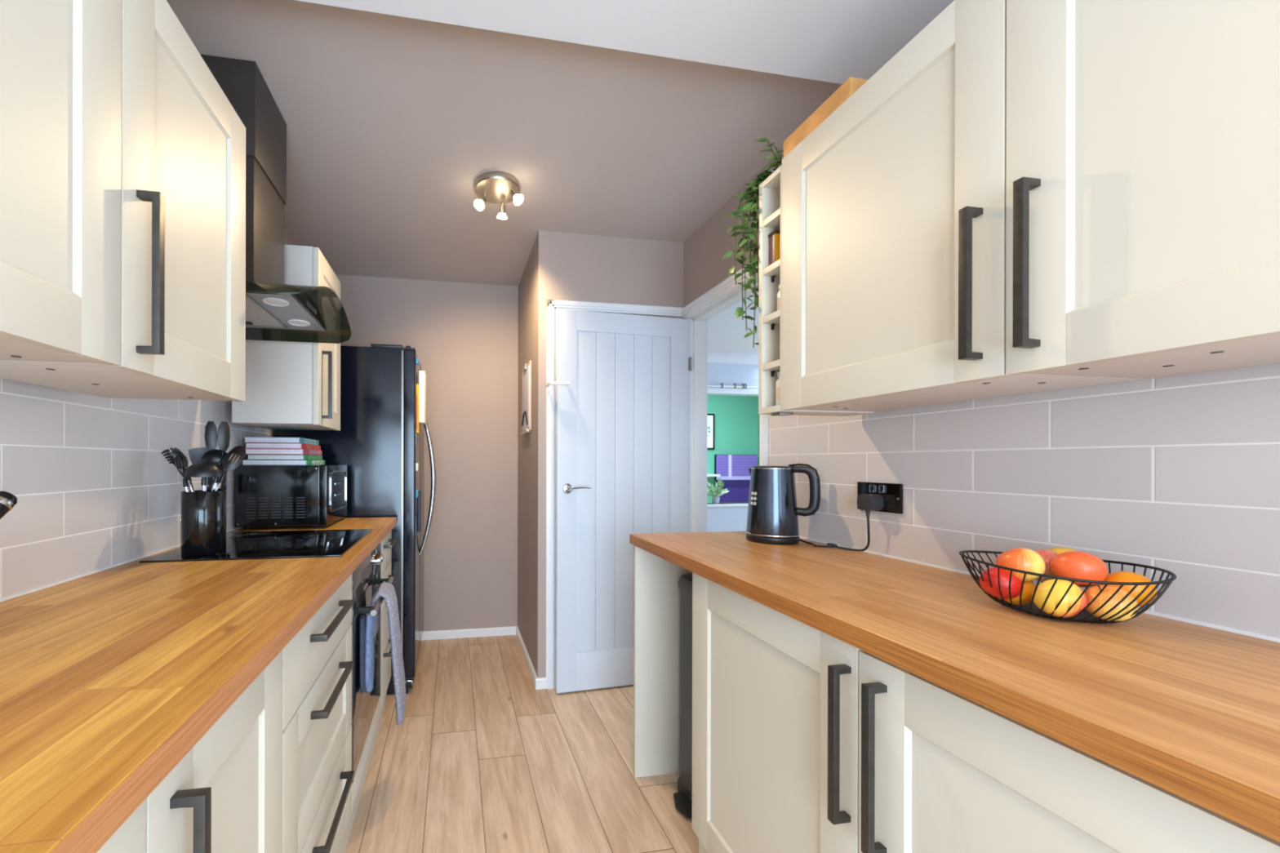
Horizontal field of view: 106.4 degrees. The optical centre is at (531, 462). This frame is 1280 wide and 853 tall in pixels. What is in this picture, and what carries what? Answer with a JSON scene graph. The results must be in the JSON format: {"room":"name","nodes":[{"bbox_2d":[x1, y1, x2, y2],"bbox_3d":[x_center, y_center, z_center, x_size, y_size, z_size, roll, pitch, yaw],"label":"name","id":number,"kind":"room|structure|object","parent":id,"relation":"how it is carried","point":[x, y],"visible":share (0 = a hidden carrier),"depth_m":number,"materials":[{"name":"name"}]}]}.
{"room":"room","nodes":[
{"label":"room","id":0,"kind":"room"},
{"bbox_2d":[270,228,295,437],"bbox_3d":[-1.042,-0.060,0.496,0.114,2.524,5.422,0,0,-9],"label":"wall","id":1,"kind":"structure","parent":0,"point":[287,239],"depth_m":2.51,"materials":[{"name":"beige paint"}]},
{"bbox_2d":[0,0,121,365],"bbox_3d":[-0.743,-0.498,0.498,0.340,0.690,0.446,0,0,-9],"label":"upper cabinet","id":2,"kind":"object","parent":1,"relation":"attached to","point":[60,60],"visible":1,"depth_m":0.64,"materials":[{"name":"beige wood"}]},
{"bbox_2d":[0,527,241,602],"bbox_3d":[-1.042,0.272,0.891,0.005,0.005,2.800,0,0,-9],"label":"trim","id":3,"kind":"structure","parent":1,"relation":"attached to","point":[178,546],"depth_m":1.13,"materials":[{"name":"white paint"}]},
{"bbox_2d":[0,0,245,401],"bbox_3d":[-0.817,-0.498,0.940,0.340,0.690,0.446,0,0,-9],"label":"upper cabinet","id":4,"kind":"object","parent":1,"relation":"attached to","point":[183,218],"visible":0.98,"depth_m":0.90,"materials":[{"name":"beige wood"}]},
{"bbox_2d":[0,377,270,599],"bbox_3d":[-1.003,-0.122,0.629,0.006,0.791,3.370,0,0,-9],"label":"backsplash","id":5,"kind":"structure","parent":1,"relation":"attached to","point":[90,477],"depth_m":1.15,"materials":[{"name":"tile"}]},
{"bbox_2d":[207,474,226,494],"bbox_3d":[-1.182,0.084,1.763,0.015,0.086,0.146,0,0,-9],"label":"wall socket","id":6,"kind":"object","parent":1,"relation":"attached to","point":[210,483],"visible":0.34,"depth_m":1.73,"materials":[{"name":"black plastic"}]},
{"bbox_2d":[200,53,351,343],"bbox_3d":[-0.886,-0.848,1.502,0.502,0.786,0.524,0,0,-9],"label":"hood","id":7,"kind":"object","parent":1,"relation":"attached to","point":[276,310],"visible":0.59,"depth_m":1.53,"materials":[{"name":"grey metal"}]},
{"bbox_2d":[231,244,340,431],"bbox_3d":[-0.989,-0.490,1.973,0.340,0.686,0.365,0,0,-9],"label":"upper cabinet","id":8,"kind":"object","parent":1,"relation":"attached to","point":[290,385],"visible":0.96,"depth_m":1.80,"materials":[{"name":"beige wood"}]},
{"bbox_2d":[335,274,518,631],"bbox_3d":[-0.765,-0.059,3.240,1.334,2.524,0.100,0,0,-9],"label":"wall","id":9,"kind":"structure","parent":0,"point":[464,336],"depth_m":3.24,"materials":[{"name":"beige paint"}]},
{"bbox_2d":[421,626,517,639],"bbox_3d":[-0.448,1.176,3.236,0.705,0.055,0.014,0,0,-9],"label":"baseboard","id":10,"kind":"structure","parent":9,"relation":"attached to","point":[499,631],"depth_m":3.23,"materials":[{"name":"white paint"}]},
{"bbox_2d":[166,0,842,286],"bbox_3d":[-0.186,-1.280,2.274,2.181,0.080,2.035,0,0,-9],"label":"ceiling","id":11,"kind":"structure","parent":0,"point":[393,122],"depth_m":1.76,"materials":[{"name":"paint"}]},
{"bbox_2d":[474,171,523,219],"bbox_3d":[-0.153,-1.183,2.103,0.212,0.114,0.214,0,0,-9],"label":"ceiling light","id":12,"kind":"object","parent":11,"relation":"attached to","point":[501,188],"visible":1,"depth_m":2.07,"materials":[{"name":"silver metal"}]},
{"bbox_2d":[345,635,698,852],"bbox_3d":[1.785,1.238,2.949,6.503,0.060,9.370,0,0,-9],"label":"floor","id":13,"kind":"structure","parent":0,"point":[481,759],"depth_m":1.82,"materials":[{"name":"brown wood"}]},
{"bbox_2d":[96,799,146,852],"bbox_3d":[-0.614,0.699,0.236,0.590,0.768,0.398,0,0,-9],"label":"base unit","id":14,"kind":"object","parent":13,"relation":"on","point":[131,837],"visible":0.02,"depth_m":0.45,"materials":[{"name":"beige wood"}]},
{"bbox_2d":[146,648,283,852],"bbox_3d":[-0.678,0.699,0.623,0.590,0.768,0.383,0,0,-9],"label":"base unit","id":15,"kind":"object","parent":13,"relation":"on","point":[224,795],"visible":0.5,"depth_m":0.67,"materials":[{"name":"beige wood"}]},
{"bbox_2d":[0,517,396,852],"bbox_3d":[-0.748,0.294,0.943,0.600,0.038,2.806,0,0,-9],"label":"countertop","id":16,"kind":"structure","parent":15,"relation":"on","point":[109,677],"depth_m":0.63,"materials":[{"name":"brown wood"}]},
{"bbox_2d":[138,528,372,562],"bbox_3d":[-0.863,0.273,1.601,0.525,0.005,0.547,0,0,-9],"label":"induction hob","id":17,"kind":"object","parent":16,"relation":"in","point":[240,545],"visible":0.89,"depth_m":1.53,"materials":[{"name":"black glass"}]},
{"bbox_2d":[180,489,226,556],"bbox_3d":[-0.980,0.177,1.403,0.112,0.185,0.112,0,0,-9],"label":"utensil holder","id":18,"kind":"object","parent":17,"relation":"on","point":[202,513],"visible":0.91,"depth_m":1.36,"materials":[{"name":"black ceramic"}]},
{"bbox_2d":[160,447,195,492],"bbox_3d":[-1.022,0.107,1.394,0.142,0.304,0.023,0,0,-6],"label":"server","id":19,"kind":"object","parent":18,"relation":"in","point":[171,455],"visible":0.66,"depth_m":1.39,"materials":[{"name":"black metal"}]},
{"bbox_2d":[174,454,189,492],"bbox_3d":[-1.000,0.117,1.371,0.075,0.282,0.032,0,0,-9],"label":"whisk","id":20,"kind":"object","parent":18,"relation":"in","point":[185,484],"visible":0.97,"depth_m":1.36,"materials":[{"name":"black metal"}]},
{"bbox_2d":[187,447,208,464],"bbox_3d":[-1.004,0.104,1.428,0.068,0.307,0.026,0,0,-35],"label":"turner","id":21,"kind":"object","parent":18,"relation":"in","point":[195,454],"visible":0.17,"depth_m":1.43,"materials":[{"name":"black plastic"}]},
{"bbox_2d":[184,461,225,491],"bbox_3d":[-0.955,0.127,1.373,0.098,0.262,0.098,0,0,-9],"label":"ladle","id":22,"kind":"object","parent":18,"relation":"in","point":[203,469],"visible":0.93,"depth_m":1.34,"materials":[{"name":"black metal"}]},
{"bbox_2d":[184,461,225,477],"bbox_3d":[-0.955,0.019,1.373,0.098,0.045,0.098,0,0,-9],"label":"bowl","id":23,"kind":"object","parent":22,"relation":"on","point":[202,468],"depth_m":1.34,"materials":[{"name":"black plastic"}]},
{"bbox_2d":[200,449,227,491],"bbox_3d":[-0.952,0.110,1.409,0.084,0.298,0.029,0,0,-25],"label":"serving spoon","id":24,"kind":"object","parent":18,"relation":"in","point":[212,455],"visible":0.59,"depth_m":1.41,"materials":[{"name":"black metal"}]},
{"bbox_2d":[200,449,227,468],"bbox_3d":[-0.950,-0.007,1.413,0.074,0.064,0.023,0,0,-35],"label":"bowl","id":25,"kind":"object","parent":24,"relation":"on","point":[212,455],"depth_m":1.41,"materials":[{"name":"black plastic"}]},
{"bbox_2d":[204,421,230,491],"bbox_3d":[-0.954,0.066,1.418,0.072,0.383,0.022,0,0,-9],"label":"tongs","id":26,"kind":"object","parent":18,"relation":"in","point":[211,435],"visible":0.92,"depth_m":1.41,"materials":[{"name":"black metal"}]},
{"bbox_2d":[215,445,245,491],"bbox_3d":[-0.940,0.104,1.405,0.151,0.310,0.029,0,0,-7],"label":"slotted spoon","id":27,"kind":"object","parent":18,"relation":"in","point":[235,456],"visible":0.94,"depth_m":1.41,"materials":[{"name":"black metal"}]},
{"bbox_2d":[235,464,346,529],"bbox_3d":[-1.050,0.142,2.103,0.356,0.264,0.383,0,0,-9],"label":"microwave","id":28,"kind":"object","parent":16,"relation":"on","point":[315,496],"visible":1,"depth_m":1.92,"materials":[{"name":"black metal"}]},
{"bbox_2d":[241,459,324,465],"bbox_3d":[-1.084,0.000,2.078,0.248,0.022,0.285,0,0,-9],"label":"cookbook","id":29,"kind":"object","parent":28,"relation":"on","point":[246,462],"visible":0.89,"depth_m":1.94,"materials":[{"name":"white paper"}]},
{"bbox_2d":[247,454,322,460],"bbox_3d":[-1.085,-0.022,2.087,0.218,0.021,0.285,0,0,-9],"label":"cookbook","id":30,"kind":"object","parent":29,"relation":"on","point":[289,457],"visible":0.94,"depth_m":1.96,"materials":[{"name":"white paper"}]},
{"bbox_2d":[244,448,322,455],"bbox_3d":[-1.097,-0.045,2.070,0.252,0.023,0.285,0,0,-9],"label":"cookbook","id":31,"kind":"object","parent":30,"relation":"on","point":[248,451],"visible":0.77,"depth_m":1.94,"materials":[{"name":"paper"}]},
{"bbox_2d":[244,442,320,450],"bbox_3d":[-1.096,-0.070,2.091,0.218,0.023,0.285,0,0,-9],"label":"cookbook","id":32,"kind":"object","parent":31,"relation":"on","point":[248,445],"visible":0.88,"depth_m":1.96,"materials":[{"name":"paper"}]},
{"bbox_2d":[244,436,319,445],"bbox_3d":[-1.101,-0.094,2.090,0.214,0.023,0.285,0,0,-9],"label":"cookbook","id":33,"kind":"object","parent":32,"relation":"on","point":[247,439],"visible":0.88,"depth_m":1.96,"materials":[{"name":"white paper"}]},
{"bbox_3d":[-0.906,0.199,0.614,0.095,0.151,0.188,0,0,-9],"label":"knife block","id":34,"kind":"object","parent":16,"relation":"on","visible":0},
{"bbox_2d":[0,490,17,519],"bbox_3d":[-0.900,0.104,0.761,0.034,0.112,0.105,0,0,4],"label":"kitchen knife","id":35,"kind":"object","parent":34,"relation":"attached to","point":[8,500],"visible":1,"depth_m":0.79,"materials":[{"name":"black metal"}]},
{"bbox_2d":[282,573,354,852],"bbox_3d":[-0.758,0.699,1.104,0.590,0.768,0.589,0,0,-9],"label":"drawer unit","id":36,"kind":"object","parent":13,"relation":"on","point":[317,774],"visible":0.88,"depth_m":1.07,"materials":[{"name":"beige wood"}]},
{"bbox_2d":[277,343,435,694],"bbox_3d":[-0.948,0.295,2.750,0.756,1.814,0.734,0,0,-9],"label":"refrigerator","id":37,"kind":"object","parent":13,"relation":"on","point":[380,445],"visible":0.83,"depth_m":2.42,"materials":[{"name":"black metal"}]},
{"bbox_2d":[416,395,417,429],"bbox_3d":[-0.612,-0.267,2.503,0.006,0.180,0.040,0,0,-9],"label":"card","id":38,"kind":"object","parent":37,"relation":"attached to","point":[416,395],"visible":0.77,"depth_m":2.48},
{"bbox_2d":[415,462,418,471],"bbox_3d":[-0.610,0.023,2.499,0.010,0.040,0.070,0,0,-9],"label":"magnet","id":39,"kind":"object","parent":37,"relation":"attached to","point":[416,464],"visible":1,"depth_m":2.46},
{"bbox_2d":[415,489,418,497],"bbox_3d":[-0.608,0.163,2.489,0.010,0.040,0.050,0,0,-9],"label":"magnet","id":40,"kind":"object","parent":37,"relation":"attached to","point":[416,491],"visible":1,"depth_m":2.46},
{"bbox_2d":[416,384,419,434],"bbox_3d":[-0.618,-0.287,2.553,0.010,0.260,0.120,0,0,-9],"label":"card","id":41,"kind":"object","parent":37,"relation":"attached to","point":[417,385],"visible":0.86,"depth_m":2.50,"materials":[{"name":"yellow paper"}]},
{"bbox_2d":[417,491,421,532],"bbox_3d":[-0.633,0.273,2.642,0.012,0.220,0.100,0,0,-9],"label":"card","id":42,"kind":"object","parent":37,"relation":"attached to","point":[420,492],"visible":0.89,"depth_m":2.60,"materials":[{"name":"grey paper"}]},
{"bbox_2d":[418,370,426,424],"bbox_3d":[-0.606,-0.357,2.606,0.030,0.280,0.140,0,0,-9],"label":"notepad","id":43,"kind":"object","parent":37,"relation":"attached to","point":[422,375],"visible":1,"depth_m":2.54,"materials":[{"name":"white paper"}]},
{"bbox_2d":[339,692,386,852],"bbox_3d":[-0.517,1.144,1.045,0.018,0.119,2.630,0,0,-9],"label":"plinth","id":44,"kind":"object","parent":13,"relation":"on","point":[345,841],"visible":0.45,"depth_m":1.71,"materials":[{"name":"beige wood"}]},
{"bbox_2d":[351,698,379,809],"bbox_3d":[-0.870,0.699,1.668,0.555,0.768,0.557,0,0,-9],"label":"housing","id":45,"kind":"object","parent":13,"relation":"on","point":[355,785],"visible":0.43,"depth_m":1.64,"materials":[{"name":"beige wood"}]},
{"bbox_2d":[351,542,394,782],"bbox_3d":[-0.832,0.657,1.674,0.602,0.653,0.550,0,0,-9],"label":"oven","id":46,"kind":"object","parent":45,"relation":"in","point":[366,579],"visible":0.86,"depth_m":1.58,"materials":[{"name":"black metal"}]},
{"bbox_2d":[359,581,405,725],"bbox_3d":[-0.521,0.698,1.669,0.122,0.515,0.327,0,0,-9],"label":"towel","id":47,"kind":"object","parent":46,"relation":"hanging from","point":[369,628],"visible":0.91,"depth_m":1.64,"materials":[{"name":"grey fabric"}]},
{"bbox_2d":[379,530,396,714],"bbox_3d":[-0.929,0.699,2.125,0.590,0.768,0.361,0,0,-9],"label":"drawer unit","id":48,"kind":"object","parent":13,"relation":"on","point":[387,544],"visible":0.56,"depth_m":2.12,"materials":[{"name":"beige wood"}]},
{"bbox_2d":[633,545,692,777],"bbox_3d":[0.677,0.761,1.852,0.576,0.889,0.018,0,0,-9],"label":"end panel","id":49,"kind":"object","parent":13,"relation":"on","point":[656,592],"visible":0.24,"depth_m":1.81,"materials":[{"name":"beige wood"}]},
{"bbox_2d":[673,573,692,818],"bbox_3d":[0.688,0.811,1.656,0.389,0.790,0.288,0,0,-9],"label":"pedal bin","id":50,"kind":"object","parent":13,"relation":"on","point":[682,799],"visible":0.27,"depth_m":1.67,"materials":[{"name":"grey metal"}]},
{"bbox_2d":[698,840,707,852],"bbox_3d":[0.599,1.154,0.804,0.018,0.104,1.189,0,0,-9],"label":"plinth","id":51,"kind":"object","parent":13,"relation":"on","point":[701,849],"visible":0.18,"depth_m":1.37,"materials":[{"name":"beige wood"}]},
{"bbox_2d":[692,572,862,852],"bbox_3d":[0.778,0.710,1.145,0.595,0.783,0.575,0,0,-9],"label":"base unit","id":52,"kind":"object","parent":13,"relation":"on","point":[775,695],"visible":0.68,"depth_m":1.06,"materials":[{"name":"beige wood"}]},
{"bbox_2d":[858,650,1279,852],"bbox_3d":[0.873,0.710,0.575,0.595,0.783,0.578,0,0,-9],"label":"base unit","id":53,"kind":"object","parent":13,"relation":"on","point":[941,771],"visible":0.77,"depth_m":0.62,"materials":[{"name":"beige wood"}]},
{"bbox_2d":[629,531,1279,842],"bbox_3d":[0.844,0.298,0.848,0.590,0.038,2.095,0,0,-9],"label":"countertop","id":54,"kind":"structure","parent":53,"relation":"on","point":[1191,712],"depth_m":0.67,"materials":[{"name":"brown wood"}]},
{"bbox_2d":[746,463,884,551],"bbox_3d":[0.916,0.141,1.562,0.170,0.276,0.420,0,0,-29],"label":"kettle","id":55,"kind":"object","parent":54,"relation":"on","point":[772,518],"visible":1,"depth_m":1.60,"materials":[{"name":"black plastic"}]},
{"bbox_2d":[959,550,1176,623],"bbox_3d":[0.970,0.231,0.870,0.265,0.097,0.265,0,0,-9],"label":"fruit bowl","id":56,"kind":"object","parent":54,"relation":"on","point":[1082,616],"visible":0.69,"depth_m":0.81,"materials":[{"name":"black metal"}]},
{"bbox_2d":[979,567,1023,599],"bbox_3d":[0.886,0.228,0.888,0.059,0.058,0.060,0,0,-9],"label":"apple","id":57,"kind":"object","parent":56,"relation":"in","point":[1004,575],"visible":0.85,"depth_m":0.87,"materials":[{"name":"red food"}]},
{"bbox_2d":[1004,581,1035,604],"bbox_3d":[0.919,0.242,0.892,0.056,0.054,0.055,0,0,-9],"label":"apple","id":58,"kind":"object","parent":56,"relation":"in","point":[1028,587],"visible":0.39,"depth_m":0.87,"materials":[{"name":"orange food"}]},
{"bbox_2d":[995,547,1045,582],"bbox_3d":[0.915,0.192,0.881,0.066,0.064,0.065,0,0,-9],"label":"apple","id":59,"kind":"object","parent":56,"relation":"in","point":[1019,558],"visible":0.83,"depth_m":0.86,"materials":[{"name":"orange food"}]},
{"bbox_2d":[1032,549,1057,581],"bbox_3d":[0.991,0.199,0.911,0.064,0.062,0.063,0,0,-9],"label":"apple","id":60,"kind":"object","parent":56,"relation":"in","point":[1046,555],"visible":0.3,"depth_m":0.89,"materials":[{"name":"food"}]},
{"bbox_2d":[1032,578,1087,617],"bbox_3d":[0.918,0.236,0.819,0.066,0.065,0.064,0,0,-9],"label":"apple","id":61,"kind":"object","parent":56,"relation":"in","point":[1061,586],"visible":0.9,"depth_m":0.80,"materials":[{"name":"yellow food"}]},
{"bbox_2d":[1046,547,1076,554],"bbox_3d":[1.053,0.195,0.932,0.058,0.054,0.058,0,0,-9],"label":"apple","id":62,"kind":"object","parent":56,"relation":"in","point":[1058,550],"visible":0.25,"depth_m":0.92,"materials":[{"name":"yellow food"}]},
{"bbox_2d":[1049,551,1107,587],"bbox_3d":[0.984,0.192,0.846,0.068,0.064,0.068,0,0,-9],"label":"apple","id":63,"kind":"object","parent":56,"relation":"in","point":[1070,564],"visible":0.85,"depth_m":0.83,"materials":[{"name":"red food"}]},
{"bbox_2d":[1084,585,1137,621],"bbox_3d":[0.982,0.239,0.800,0.061,0.060,0.062,0,0,-9],"label":"apple","id":64,"kind":"object","parent":56,"relation":"in","point":[1091,593],"visible":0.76,"depth_m":0.78,"materials":[{"name":"food"}]},
{"bbox_2d":[1100,570,1157,606],"bbox_3d":[1.033,0.219,0.814,0.062,0.060,0.062,0,0,-9],"label":"orange","id":65,"kind":"object","parent":56,"relation":"in","point":[1118,576],"visible":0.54,"depth_m":0.80,"materials":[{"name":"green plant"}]},
{"bbox_2d":[517,230,684,677],"bbox_3d":[0.427,-0.057,3.031,0.950,2.524,0.904,0,0,-9],"label":"wall partition","id":66,"kind":"structure","parent":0,"point":[560,266],"depth_m":2.59,"materials":[{"name":"beige paint"}]},
{"bbox_2d":[520,360,531,434],"bbox_3d":[-0.040,-0.391,2.883,0.020,0.420,0.300,0,0,-9],"label":"clipboard","id":67,"kind":"object","parent":66,"relation":"attached to","point":[526,371],"visible":1,"depth_m":2.82,"materials":[{"name":"paper"}]},
{"bbox_2d":[515,626,546,689],"bbox_3d":[-0.017,1.177,2.893,0.061,0.055,0.804,0,0,-9],"label":"baseboard","id":68,"kind":"structure","parent":66,"relation":"attached to","point":[539,683],"depth_m":2.67,"materials":[{"name":"white paint"}]},
{"bbox_2d":[545,299,682,689],"bbox_3d":[0.461,0.168,2.567,0.779,2.075,0.023,0,0,-9],"label":"trim","id":69,"kind":"structure","parent":66,"relation":"attached to","point":[552,305],"depth_m":2.50,"materials":[{"name":"white paint"}]},
{"bbox_2d":[555,308,692,693],"bbox_3d":[0.510,0.200,2.507,0.775,1.988,0.092,0,0,-13],"label":"door","id":70,"kind":"structure","parent":66,"relation":"in","point":[622,419],"depth_m":2.50,"materials":[{"name":"white paint"}]},
{"bbox_2d":[545,381,569,387],"bbox_3d":[0.133,-0.405,2.442,0.107,0.016,0.115,0,0,-9],"label":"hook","id":71,"kind":"object","parent":70,"relation":"attached to","point":[565,383],"visible":1,"depth_m":2.39,"materials":[{"name":"white paint"}]},
{"bbox_2d":[297,0,954,84],"bbox_3d":[0.245,-1.237,-0.311,2.181,0.164,3.207,0,0,-9],"label":"ceiling","id":72,"kind":"structure","parent":0,"point":[830,41],"depth_m":1.24,"materials":[{"name":"white paint"}]},
{"bbox_2d":[706,395,758,502],"bbox_3d":[2.359,-0.012,7.743,3.600,2.444,0.100,0,0,-9],"label":"wall","id":73,"kind":"structure","parent":0,"point":[736,417],"depth_m":7.86,"materials":[{"name":"green paint"}]},
{"bbox_2d":[706,413,715,449],"bbox_3d":[2.815,-0.514,7.752,0.420,0.590,0.028,0,0,-9],"label":"framed print","id":74,"kind":"object","parent":73,"relation":"attached to","point":[710,417],"visible":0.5,"depth_m":7.77,"materials":[{"name":"black paper"}]},
{"bbox_2d":[706,474,719,476],"bbox_3d":[2.659,0.208,7.641,0.760,0.035,0.199,0,0,-9],"label":"wall shelf","id":75,"kind":"object","parent":73,"relation":"attached to","point":[708,475],"visible":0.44,"depth_m":7.58,"materials":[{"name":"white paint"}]},
{"bbox_2d":[714,454,757,502],"bbox_3d":[3.402,0.265,7.836,0.750,0.795,0.056,0,0,-9],"label":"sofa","id":76,"kind":"object","parent":73,"relation":"attached to","point":[733,469],"visible":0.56,"depth_m":7.80,"materials":[{"name":"purple fabric"}]},
{"bbox_2d":[706,363,758,532],"bbox_3d":[2.527,-0.012,5.500,4.005,2.444,0.120,0,0,-9],"label":"wall","id":77,"kind":"structure","parent":0,"point":[718,518],"depth_m":5.40,"materials":[{"name":"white paint"}]},
{"bbox_2d":[706,502,748,506],"bbox_3d":[2.481,0.490,5.483,2.360,0.030,0.160,0,0,-9],"label":"trim","id":78,"kind":"structure","parent":77,"relation":"attached to","point":[709,504],"depth_m":5.37,"materials":[{"name":"white paint"}]},
{"bbox_2d":[706,478,728,503],"bbox_3d":[2.104,0.325,5.423,0.355,0.298,0.309,0,0,17],"label":"potted plant","id":79,"kind":"object","parent":78,"relation":"on","point":[719,485],"visible":0.84,"depth_m":5.42,"materials":[{"name":"green plant"}]},
{"bbox_2d":[707,351,758,364],"bbox_3d":[2.361,-1.184,5.361,3.585,0.100,0.100,0,0,-9],"label":"trim","id":80,"kind":"structure","parent":77,"relation":"attached to","point":[713,357],"depth_m":5.36,"materials":[{"name":"white paint"}]},
{"bbox_2d":[707,387,758,394],"bbox_3d":[2.493,-0.820,5.427,2.420,0.060,0.014,0,0,-9],"label":"trim","id":81,"kind":"structure","parent":77,"relation":"attached to","point":[710,390],"depth_m":5.39,"materials":[{"name":"white paint"}]},
{"bbox_2d":[707,382,758,388],"bbox_3d":[2.500,-0.875,5.389,2.100,0.062,0.050,0,0,-9],"label":"rail","id":82,"kind":"object","parent":77,"relation":"attached to","point":[734,386],"visible":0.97,"depth_m":5.35,"materials":[{"name":"white paint"}]},
{"bbox_2d":[707,291,758,354],"bbox_3d":[2.996,-1.273,2.704,4.005,0.080,5.550,0,0,-9],"label":"ceiling","id":83,"kind":"structure","parent":0,"point":[726,332],"depth_m":4.44,"materials":[{"name":"white paint"}]},
{"bbox_2d":[683,147,783,307],"bbox_3d":[1.283,-0.055,0.426,0.120,2.524,4.518,0,0,-9],"label":"wall","id":84,"kind":"structure","parent":0,"point":[704,268],"depth_m":2.33,"materials":[{"name":"beige paint"}]},
{"bbox_2d":[684,273,757,532],"bbox_3d":[0.969,0.194,2.298,0.129,2.025,0.685,0,0,-9],"label":"trim","id":85,"kind":"structure","parent":84,"relation":"attached to","point":[699,319],"depth_m":2.61,"materials":[{"name":"white paint"}]},
{"bbox_2d":[680,262,768,466],"bbox_3d":[0.899,0.171,2.280,0.025,2.072,0.732,0,0,-9],"label":"trim","id":86,"kind":"structure","parent":84,"relation":"attached to","point":[729,283],"depth_m":2.16,"materials":[{"name":"white paint"}]},
{"bbox_2d":[758,164,874,416],"bbox_3d":[0.859,-0.497,1.423,0.310,0.714,0.100,0,0,-9],"label":"shelf unit","id":87,"kind":"object","parent":84,"relation":"attached to","point":[771,189],"visible":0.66,"depth_m":1.43,"materials":[{"name":"beige wood"}]},
{"bbox_2d":[721,137,783,347],"bbox_3d":[0.720,-0.679,1.455,0.172,0.640,0.199,0,0,-9],"label":"trailing plant","id":88,"kind":"object","parent":87,"relation":"hanging from","point":[751,194],"visible":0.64,"depth_m":1.48,"materials":[{"name":"green plant"}]},
{"bbox_2d":[768,229,780,265],"bbox_3d":[0.764,-0.641,1.423,0.084,0.108,0.034,0,0,-9],"label":"tin","id":89,"kind":"object","parent":87,"relation":"on","point":[774,237],"visible":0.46,"depth_m":1.41,"materials":[{"name":"yellow paint"}]},
{"bbox_2d":[775,371,779,405],"bbox_3d":[0.750,-0.218,1.400,0.042,0.105,0.042,0,0,-9],"label":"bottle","id":90,"kind":"object","parent":87,"relation":"on","point":[777,383],"visible":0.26,"depth_m":1.40,"materials":[{"name":"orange glass"}]},
{"bbox_2d":[777,284,780,311],"bbox_3d":[0.753,-0.486,1.401,0.040,0.090,0.040,0,0,-9],"label":"spice jar","id":91,"kind":"object","parent":87,"relation":"on","point":[779,291],"visible":0.2,"depth_m":1.40,"materials":[{"name":"orange glass"}]},
{"bbox_2d":[857,481,902,514],"bbox_3d":[1.042,0.104,1.414,0.015,0.086,0.146,0,0,-9],"label":"wall socket","id":92,"kind":"object","parent":84,"relation":"attached to","point":[891,493],"visible":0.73,"depth_m":1.38,"materials":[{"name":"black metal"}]},
{"bbox_2d":[869,484,875,492],"bbox_3d":[1.035,0.079,1.429,0.006,0.024,0.016,0,0,-9],"label":"switch","id":93,"kind":"object","parent":92,"relation":"attached to","point":[872,486],"depth_m":1.43,"materials":[{"name":"silver metal"}]},
{"bbox_2d":[879,484,884,493],"bbox_3d":[1.040,0.079,1.397,0.006,0.024,0.016,0,0,-9],"label":"switch","id":94,"kind":"object","parent":92,"relation":"attached to","point":[882,487],"depth_m":1.39,"materials":[{"name":"silver metal"}]},
{"bbox_2d":[781,0,1143,411],"bbox_3d":[0.895,-0.509,1.097,0.345,0.720,0.553,0,0,-9],"label":"upper cabinet","id":95,"kind":"object","parent":84,"relation":"attached to","point":[893,206],"visible":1,"depth_m":0.99,"materials":[{"name":"beige wood"}]},
{"bbox_2d":[783,76,867,157],"bbox_3d":[0.875,-0.895,1.256,0.276,0.050,0.230,0,0,-9],"label":"wooden tray","id":96,"kind":"object","parent":95,"relation":"on","point":[851,85],"visible":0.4,"depth_m":1.20,"materials":[{"name":"orange wood"}]},
{"bbox_2d":[768,363,1279,638],"bbox_3d":[1.171,0.033,0.709,0.007,0.491,2.453,0,0,-9],"label":"backsplash","id":97,"kind":"structure","parent":84,"relation":"attached to","point":[1180,474],"depth_m":0.95,"materials":[{"name":"tile"}]},
{"bbox_2d":[799,536,1279,643],"bbox_3d":[1.134,0.277,0.890,0.005,0.006,2.083,0,0,-9],"label":"trim","id":98,"kind":"structure","parent":84,"relation":"attached to","point":[1157,614],"depth_m":0.84,"materials":[{"name":"white paint"}]},
{"bbox_2d":[1005,0,1279,378],"bbox_3d":[0.987,-0.509,0.548,0.345,0.720,0.555,0,0,-9],"label":"upper cabinet","id":99,"kind":"object","parent":84,"relation":"attached to","point":[1143,189],"visible":1,"depth_m":0.65,"materials":[{"name":"beige wood"}]},
{"bbox_2d":[758,414,759,466],"bbox_3d":[4.061,-0.009,6.897,0.120,2.444,2.130,0,0,-9],"label":"wall","id":100,"kind":"structure","parent":0,"point":[758,415],"depth_m":7.93,"materials":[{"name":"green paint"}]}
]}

